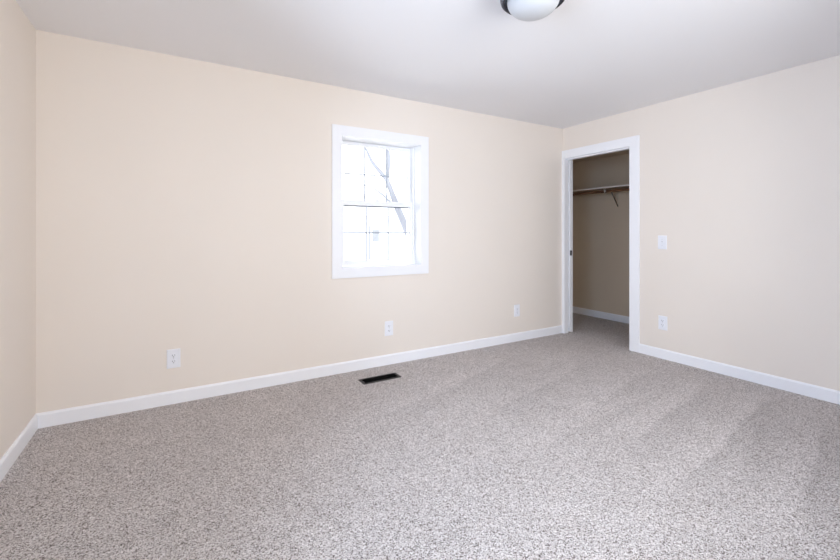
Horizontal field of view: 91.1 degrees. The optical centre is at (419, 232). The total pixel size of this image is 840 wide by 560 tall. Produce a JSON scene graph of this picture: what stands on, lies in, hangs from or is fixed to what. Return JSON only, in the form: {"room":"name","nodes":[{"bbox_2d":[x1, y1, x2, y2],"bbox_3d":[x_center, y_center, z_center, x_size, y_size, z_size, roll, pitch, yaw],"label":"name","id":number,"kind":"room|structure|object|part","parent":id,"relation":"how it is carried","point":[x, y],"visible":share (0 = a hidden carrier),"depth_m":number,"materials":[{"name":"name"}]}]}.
{"room":"empty bedroom","nodes":[
{"label":"empty bedroom","id":0,"kind":"room"},
{"bbox_2d":[0,0,35,458],"bbox_3d":[-1.382,0.037,0.794,0.100,2.560,3.960,0,0,-31],"label":"wall","id":1,"kind":"structure","parent":0,"point":[17,33],"depth_m":2.21,"materials":[{"name":"beige paint"}]},
{"bbox_2d":[0,414,37,481],"bbox_3d":[-1.356,1.152,0.860,0.013,0.091,3.847,0,0,-31],"label":"baseboard","id":2,"kind":"structure","parent":1,"relation":"attached to","point":[8,459],"depth_m":2.20,"materials":[{"name":"white paint"}]},
{"bbox_2d":[36,30,562,412],"bbox_3d":[-0.415,0.037,3.788,4.823,2.560,0.200,0,0,-31],"label":"wall","id":3,"kind":"structure","parent":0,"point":[185,204],"depth_m":3.09,"materials":[{"name":"beige paint"}]},
{"bbox_2d":[167,348,179,368],"bbox_3d":[-1.726,0.882,2.887,0.083,0.132,0.009,0,0,-31],"label":"wall outlet","id":4,"kind":"object","parent":3,"relation":"attached to","point":[173,355],"visible":1,"depth_m":2.88,"materials":[{"name":"white plastic"}]},
{"bbox_2d":[36,325,562,428],"bbox_3d":[-0.326,1.152,3.718,4.705,0.091,0.013,0,0,-31],"label":"baseboard","id":5,"kind":"structure","parent":3,"relation":"attached to","point":[97,410],"depth_m":3.17,"materials":[{"name":"white paint"}]},
{"bbox_2d":[332,124,428,278],"bbox_3d":[-0.392,-0.263,3.815,0.954,1.304,0.258,0,0,-31],"label":"window","id":6,"kind":"structure","parent":3,"relation":"attached to","point":[416,147],"depth_m":3.83,"materials":[{"name":"white paint"}]},
{"bbox_3d":[-0.424,-0.532,3.878,0.746,0.587,0.030,0,0,-31],"label":"sash","id":7,"kind":"part","parent":6,"relation":"part of","materials":[{"name":"white plastic"}]},
{"bbox_3d":[-0.405,0.003,3.846,0.746,0.591,0.032,0,0,-31],"label":"sash","id":8,"kind":"part","parent":6,"relation":"part of","materials":[{"name":"white plastic"}]},
{"bbox_3d":[-0.397,-0.263,3.823,0.820,1.170,0.240,0,0,-31],"label":"frame","id":9,"kind":"part","parent":6,"relation":"part of","materials":[{"name":"white plastic"}]},
{"bbox_2d":[385,321,392,335],"bbox_3d":[-0.281,0.870,3.747,0.083,0.132,0.009,0,0,-31],"label":"wall outlet","id":10,"kind":"object","parent":3,"relation":"attached to","point":[388,324],"visible":1,"depth_m":3.74,"materials":[{"name":"white plastic"}]},
{"bbox_2d":[514,304,519,316],"bbox_3d":[1.072,0.860,4.551,0.083,0.132,0.009,0,0,-31],"label":"wall outlet","id":11,"kind":"object","parent":3,"relation":"attached to","point":[516,307],"visible":1,"depth_m":4.55,"materials":[{"name":"white plastic"}]},
{"bbox_2d":[0,313,839,559],"bbox_3d":[0.811,1.257,2.854,5.975,0.120,5.260,0,0,-31],"label":"floor","id":12,"kind":"structure","parent":0,"point":[579,444],"depth_m":2.10,"materials":[{"name":"carpet"}]},
{"bbox_2d":[359,373,401,384],"bbox_3d":[-0.326,1.250,3.381,0.336,0.115,0.119,0,0,-31],"label":"floor vent","id":13,"kind":"object","parent":12,"relation":"in","point":[384,377],"visible":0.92,"depth_m":3.38,"materials":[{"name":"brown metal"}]},
{"bbox_2d":[16,0,839,128],"bbox_3d":[0.652,-1.303,2.120,4.953,0.120,4.160,0,0,-31],"label":"ceiling","id":14,"kind":"structure","parent":0,"point":[585,61],"depth_m":2.66,"materials":[{"name":"white paint"}]},
{"bbox_2d":[500,0,564,20],"bbox_3d":[0.564,-1.161,2.056,0.323,0.163,0.323,0,0,-31],"label":"ceiling light","id":15,"kind":"object","parent":14,"relation":"attached to","point":[523,10],"visible":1,"depth_m":2.03,"materials":[{"name":"white glass"}]},
{"bbox_2d":[573,154,628,316],"bbox_3d":[2.780,0.137,5.485,0.100,2.360,2.950,0,0,-31],"label":"wall","id":16,"kind":"structure","parent":0,"point":[600,227],"depth_m":5.78,"materials":[{"name":"beige paint"}]},
{"bbox_2d":[573,306,628,323],"bbox_3d":[2.732,1.152,5.456,0.013,0.091,2.750,0,0,-31],"label":"baseboard","id":17,"kind":"structure","parent":16,"relation":"attached to","point":[620,318],"depth_m":5.77,"materials":[{"name":"white paint"}]},
{"bbox_2d":[573,184,628,192],"bbox_3d":[2.601,-0.591,5.378,0.317,0.018,2.750,0,0,-31],"label":"closet shelf","id":18,"kind":"object","parent":16,"relation":"attached to","point":[626,185],"visible":0.25,"depth_m":5.54,"materials":[{"name":"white wood"}]},
{"bbox_2d":[603,188,617,206],"bbox_3d":[2.547,-0.456,5.480,0.310,0.252,0.032,0,0,-31],"label":"shelf bracket","id":19,"kind":"object","parent":16,"relation":"attached to","point":[603,188],"visible":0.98,"depth_m":5.50,"materials":[{"name":"white metal"}]},
{"bbox_2d":[573,188,628,195],"bbox_3d":[2.505,-0.542,5.321,0.035,0.035,2.748,0,0,-31],"label":"closet rod","id":20,"kind":"object","parent":19,"relation":"attached to","point":[623,189],"visible":0.32,"depth_m":5.46,"materials":[{"name":"brown wood"}]},
{"bbox_2d":[573,150,628,162],"bbox_3d":[2.341,-1.093,5.224,1.122,0.100,2.950,0,0,-31],"label":"ceiling","id":21,"kind":"structure","parent":0,"point":[624,151],"depth_m":5.64,"materials":[{"name":"beige paint"}]},
{"bbox_2d":[563,55,839,390],"bbox_3d":[2.419,0.037,3.868,0.130,2.560,5.360,0,0,-31],"label":"wall","id":22,"kind":"structure","parent":0,"point":[741,180],"depth_m":3.34,"materials":[{"name":"beige paint"}]},
{"bbox_2d":[562,135,639,352],"bbox_3d":[1.798,0.111,4.894,0.148,2.172,1.743,0,0,-31],"label":"door frame","id":23,"kind":"structure","parent":22,"relation":"in","point":[632,143],"depth_m":4.48,"materials":[{"name":"white paint"}]},
{"bbox_3d":[1.595,0.154,5.285,0.035,2.055,0.823,0,0,-31],"label":"pocket door","id":24,"kind":"part","parent":23,"relation":"part of","materials":[{"name":"white paint"}]},
{"bbox_2d":[658,315,666,330],"bbox_3d":[2.308,0.858,3.918,0.009,0.132,0.083,0,0,-31],"label":"wall outlet","id":25,"kind":"object","parent":22,"relation":"attached to","point":[662,320],"visible":1,"depth_m":3.92,"materials":[{"name":"white plastic"}]},
{"bbox_2d":[658,236,666,248],"bbox_3d":[2.302,0.092,3.921,0.016,0.130,0.082,0,0,-31],"label":"light switch","id":26,"kind":"object","parent":22,"relation":"attached to","point":[662,240],"visible":1,"depth_m":3.92,"materials":[{"name":"white plastic"}]},
{"bbox_2d":[639,344,839,404],"bbox_3d":[2.933,1.152,2.863,0.013,0.091,2.907,0,0,-31],"label":"baseboard","id":27,"kind":"structure","parent":22,"relation":"attached to","point":[822,393],"depth_m":3.33,"materials":[{"name":"white paint"}]},
{"label":"outside","id":28,"kind":"structure","parent":0,"visible":0},
{"bbox_3d":[-7.410,1.897,40.378,90.000,0.200,69.750,0,0,-31],"label":"ground","id":29,"kind":"structure","parent":28,"visible":0},
{"bbox_2d":[369,225,369,258],"bbox_3d":[-1.716,0.772,14.000,0.560,2.050,0.400,0,0,-31],"label":"pole","id":30,"kind":"object","parent":29,"relation":"on","point":[369,225],"visible":0.15,"depth_m":13.97,"materials":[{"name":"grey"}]},
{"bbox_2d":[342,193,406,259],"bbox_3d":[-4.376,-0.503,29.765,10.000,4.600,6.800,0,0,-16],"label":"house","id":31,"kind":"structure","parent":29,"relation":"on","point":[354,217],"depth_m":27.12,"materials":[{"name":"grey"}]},
{"bbox_2d":[354,148,406,257],"bbox_3d":[-0.725,-0.555,8.805,0.823,4.738,2.038,0,0,-31],"label":"bare tree","id":32,"kind":"object","parent":29,"relation":"on","point":[399,212],"visible":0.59,"depth_m":8.68,"materials":[{"name":"grey plant"}]}
]}

